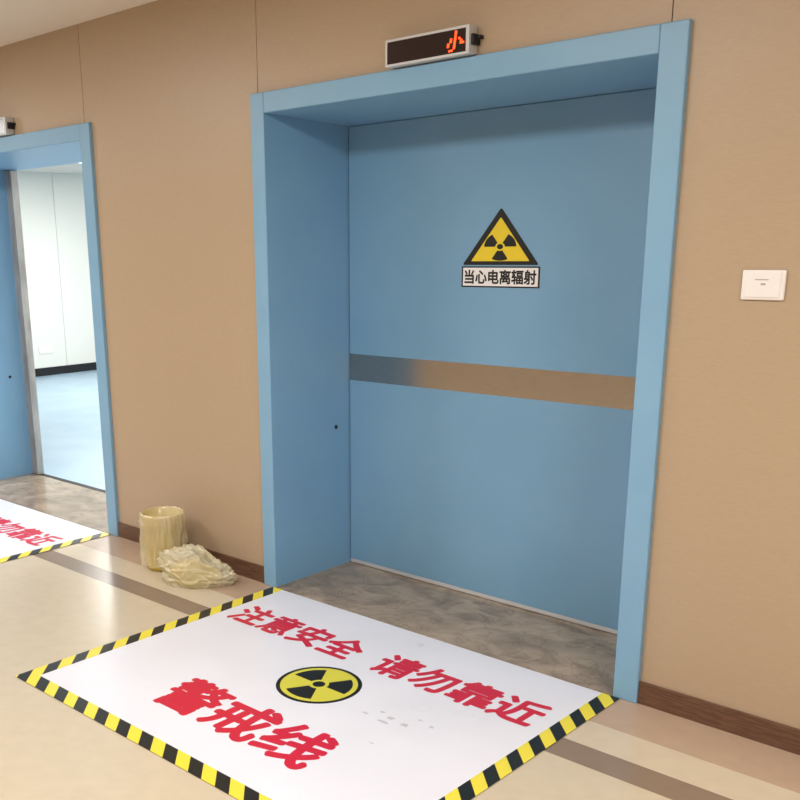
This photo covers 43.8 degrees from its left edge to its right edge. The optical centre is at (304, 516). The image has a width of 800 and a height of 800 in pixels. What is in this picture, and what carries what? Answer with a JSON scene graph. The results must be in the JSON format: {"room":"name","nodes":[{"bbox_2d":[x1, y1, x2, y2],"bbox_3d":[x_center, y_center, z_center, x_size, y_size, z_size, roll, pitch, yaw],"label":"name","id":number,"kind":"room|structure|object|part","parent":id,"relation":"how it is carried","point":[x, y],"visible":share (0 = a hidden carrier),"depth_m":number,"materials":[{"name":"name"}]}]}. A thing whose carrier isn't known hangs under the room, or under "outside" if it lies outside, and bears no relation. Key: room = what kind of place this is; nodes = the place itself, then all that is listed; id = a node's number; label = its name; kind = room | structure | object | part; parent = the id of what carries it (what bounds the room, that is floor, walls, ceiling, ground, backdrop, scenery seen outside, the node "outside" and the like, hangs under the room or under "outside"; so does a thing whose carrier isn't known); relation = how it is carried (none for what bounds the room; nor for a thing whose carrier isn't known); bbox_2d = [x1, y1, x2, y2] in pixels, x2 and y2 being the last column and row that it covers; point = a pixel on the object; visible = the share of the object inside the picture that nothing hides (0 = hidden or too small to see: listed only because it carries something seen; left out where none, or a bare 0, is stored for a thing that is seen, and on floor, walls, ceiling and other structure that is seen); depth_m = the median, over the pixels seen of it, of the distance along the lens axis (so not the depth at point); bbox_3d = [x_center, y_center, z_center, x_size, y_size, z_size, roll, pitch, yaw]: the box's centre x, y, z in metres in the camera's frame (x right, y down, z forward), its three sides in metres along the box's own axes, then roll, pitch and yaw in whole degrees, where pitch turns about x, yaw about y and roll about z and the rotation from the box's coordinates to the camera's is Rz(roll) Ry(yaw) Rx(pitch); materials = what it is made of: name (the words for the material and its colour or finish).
{"room":"hospital corridor","nodes":[
{"label":"hospital corridor","id":0,"kind":"room"},
{"bbox_2d":[18,163,81,173],"bbox_3d":[-0.348,-3.845,10.247,8.100,0.050,7.327,14,21,43],"label":"ceiling","id":1,"kind":"structure","parent":0,"point":[76,168],"depth_m":12.42,"materials":[{"name":"white paint"}]},
{"bbox_2d":[36,370,104,489],"bbox_3d":[-0.324,-1.267,10.934,8.100,0.053,7.387,14,21,43],"label":"floor","id":2,"kind":"structure","parent":0,"point":[68,403],"depth_m":9.49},
{"bbox_2d":[39,474,105,492],"bbox_3d":[-1.411,-0.162,6.946,1.820,0.036,0.040,14,21,43],"label":"track","id":3,"kind":"object","parent":2,"relation":"on","point":[46,475],"visible":0.21,"depth_m":7.20,"materials":[{"name":"silver metal"}]},
{"bbox_2d":[0,0,156,46],"bbox_3d":[-2.962,-2.256,4.010,15.500,0.050,4.235,14,21,43],"label":"ceiling","id":4,"kind":"structure","parent":0,"point":[20,20],"depth_m":4.94,"materials":[{"name":"beige paint"}]},
{"bbox_2d":[0,0,799,728],"bbox_3d":[-1.458,-1.312,5.829,15.498,2.788,0.014,14,21,43],"label":"wall","id":5,"kind":"structure","parent":0,"point":[164,88],"depth_m":3.80,"materials":[{"name":"beige paint"}]},
{"bbox_2d":[0,117,15,136],"bbox_3d":[-1.855,-2.316,5.891,0.416,0.096,0.055,14,21,43],"label":"display sign","id":6,"kind":"object","parent":5,"relation":"attached to","point":[7,127],"visible":1,"depth_m":5.77,"materials":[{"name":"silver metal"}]},
{"bbox_2d":[385,24,483,68],"bbox_3d":[0.476,-1.746,3.670,0.416,0.096,0.055,14,21,43],"label":"display sign","id":7,"kind":"object","parent":5,"relation":"attached to","point":[463,40],"visible":1,"depth_m":3.64,"materials":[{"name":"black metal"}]},
{"bbox_2d":[118,522,799,754],"bbox_3d":[-1.445,-0.008,6.179,15.500,0.088,0.012,14,21,43],"label":"baseboard","id":8,"kind":"structure","parent":5,"relation":"attached to","point":[762,730],"depth_m":3.47,"materials":[{"name":"brown wood"}]},
{"bbox_2d":[741,270,786,300],"bbox_3d":[1.413,-0.713,3.042,0.130,0.090,0.015,14,21,43],"label":"wall switch","id":9,"kind":"object","parent":5,"relation":"attached to","point":[756,284],"visible":1,"depth_m":3.04,"materials":[{"name":"white plastic"}]},
{"bbox_2d":[0,535,799,799],"bbox_3d":[-2.913,0.479,4.763,15.500,0.050,4.235,14,21,43],"label":"floor","id":10,"kind":"structure","parent":0,"point":[57,604],"depth_m":3.39,"materials":[{"name":"tile"}]},
{"bbox_2d":[0,473,108,533],"bbox_3d":[-1.626,-0.099,6.737,1.820,0.034,0.573,14,21,43],"label":"threshold","id":11,"kind":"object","parent":10,"relation":"on","point":[77,504],"depth_m":6.76,"materials":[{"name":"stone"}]},
{"bbox_2d":[0,499,110,562],"bbox_3d":[-2.328,0.089,6.039,1.868,0.004,1.433,14,21,43],"label":"floor mat","id":12,"kind":"object","parent":10,"relation":"on","point":[24,531],"visible":1,"depth_m":5.95,"materials":[{"name":"white plastic"}]},
{"bbox_2d":[138,506,187,570],"bbox_3d":[-0.752,0.119,5.261,0.265,0.305,0.267,14,21,43],"label":"waste bin","id":13,"kind":"object","parent":10,"relation":"on","point":[161,527],"visible":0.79,"depth_m":5.16,"materials":[{"name":"yellow plastic"}]},
{"bbox_2d":[156,544,237,588],"bbox_3d":[-0.557,0.239,5.006,0.382,0.200,0.296,14,21,43],"label":"plastic bag","id":14,"kind":"object","parent":10,"relation":"on","point":[191,566],"visible":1,"depth_m":4.94,"materials":[{"name":"beige plastic"}]},
{"bbox_2d":[16,587,619,799],"bbox_3d":[0.004,0.659,3.817,1.868,0.004,1.433,14,21,43],"label":"floor mat","id":15,"kind":"object","parent":10,"relation":"on","point":[272,693],"visible":1,"depth_m":3.68,"materials":[{"name":"white plastic"}]},
{"bbox_3d":[-0.004,0.668,3.780,0.132,0.001,0.098,14,21,43],"label":"blade","id":16,"kind":"part","parent":15,"relation":"part of","materials":[{"name":"black plastic"}]},
{"bbox_3d":[0.041,0.627,3.927,0.112,0.001,0.114,14,21,43],"label":"blade","id":17,"kind":"part","parent":15,"relation":"part of","materials":[{"name":"black plastic"}]},
{"bbox_3d":[0.149,0.653,3.824,0.112,0.001,0.114,14,21,43],"label":"blade","id":18,"kind":"part","parent":15,"relation":"part of","materials":[{"name":"black plastic"}]},
{"bbox_2d":[276,561,616,695],"bbox_3d":[0.733,0.463,4.543,1.820,0.034,0.653,14,21,43],"label":"threshold","id":19,"kind":"structure","parent":10,"relation":"on","point":[578,654],"depth_m":4.43,"materials":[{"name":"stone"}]},
{"bbox_2d":[351,558,617,633],"bbox_3d":[0.913,0.384,4.710,1.811,0.019,0.060,14,21,43],"label":"seal","id":20,"kind":"object","parent":19,"relation":"on","point":[493,598],"visible":0.31,"depth_m":4.69,"materials":[{"name":"silver metal"}]},
{"bbox_3d":[-3.241,-3.271,13.379,0.040,2.620,7.327,14,21,43],"label":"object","id":21,"kind":"object","parent":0,"visible":0},
{"bbox_2d":[17,171,95,368],"bbox_3d":[-3.221,-3.309,13.346,0.020,2.530,7.324,14,21,43],"label":"wall","id":22,"kind":"structure","parent":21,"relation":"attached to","point":[52,205],"depth_m":13.23,"materials":[{"name":"white paint"}]},
{"bbox_2d":[39,345,53,353],"bbox_3d":[-3.491,-2.252,13.310,0.012,0.100,0.217,14,21,43],"label":"wall socket","id":23,"kind":"object","parent":22,"relation":"attached to","point":[42,349],"visible":1,"depth_m":13.30,"materials":[{"name":"white plastic"}]},
{"bbox_2d":[35,362,96,376],"bbox_3d":[-3.186,-2.054,13.680,0.015,0.107,7.327,14,21,43],"label":"baseboard","id":24,"kind":"structure","parent":21,"relation":"attached to","point":[46,371],"depth_m":13.56,"materials":[{"name":"black"}]},
{"bbox_3d":[-1.230,-1.378,6.054,15.500,2.788,0.638,14,21,43],"label":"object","id":25,"kind":"object","parent":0,"visible":0},
{"bbox_2d":[0,122,118,536],"bbox_3d":[-1.615,-1.228,6.453,2.000,2.300,0.653,14,21,43],"label":"door frame","id":26,"kind":"structure","parent":25,"relation":"attached to","point":[71,144],"depth_m":5.90,"materials":[{"name":"blue metal"}]},
{"bbox_2d":[4,171,32,472],"bbox_3d":[-2.081,-1.387,7.259,0.012,2.180,0.054,14,21,43],"label":"leaf","id":27,"kind":"object","parent":26,"relation":"attached to","point":[4,171],"visible":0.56,"depth_m":7.22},
{"bbox_2d":[5,170,43,474],"bbox_3d":[-2.049,-1.380,7.229,0.078,2.180,0.054,14,21,43],"label":"plate","id":28,"kind":"object","parent":26,"relation":"attached to","point":[11,177],"visible":1,"depth_m":7.19,"materials":[{"name":"metal"}]},
{"bbox_2d":[250,19,692,702],"bbox_3d":[0.716,-0.658,4.231,2.000,2.300,0.653,14,21,43],"label":"door frame","id":29,"kind":"structure","parent":25,"relation":"attached to","point":[300,134],"depth_m":4.43,"materials":[{"name":"blue metal"}]},
{"bbox_2d":[349,88,655,629],"bbox_3d":[0.898,-0.671,4.423,1.811,2.166,0.070,14,21,43],"label":"leaf","id":30,"kind":"object","parent":29,"relation":"attached to","point":[523,501],"visible":0.56,"depth_m":4.40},
{"bbox_2d":[350,354,635,409],"bbox_3d":[0.875,-0.606,4.415,1.811,0.133,0.002,14,21,43],"label":"stripe","id":31,"kind":"object","parent":30,"relation":"attached to","point":[610,391],"visible":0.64,"depth_m":4.41,"materials":[{"name":"metal"}]},
{"bbox_2d":[461,208,539,287],"bbox_3d":[0.847,-1.162,4.277,0.402,0.331,0.002,14,21,43],"label":"warning sign","id":32,"kind":"object","parent":30,"relation":"attached to","point":[501,243],"visible":1,"depth_m":4.28,"materials":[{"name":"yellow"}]},
{"bbox_3d":[0.811,-1.202,4.301,0.070,0.051,0.001,14,21,43],"label":"blade","id":33,"kind":"part","parent":32,"relation":"part of","materials":[{"name":"black"}]},
{"bbox_3d":[0.846,-1.133,4.286,0.082,0.044,0.001,14,21,43],"label":"blade","id":34,"kind":"part","parent":32,"relation":"part of","materials":[{"name":"black"}]},
{"bbox_3d":[0.849,-1.046,4.309,0.386,0.078,0.001,14,21,43],"label":"caption plate","id":35,"kind":"part","parent":32,"relation":"part of","materials":[{"name":"white plastic"}]},
{"bbox_3d":[0.878,-1.186,4.237,0.070,0.051,0.001,14,21,43],"label":"blade","id":36,"kind":"part","parent":32,"relation":"part of","materials":[{"name":"black"}]}
]}

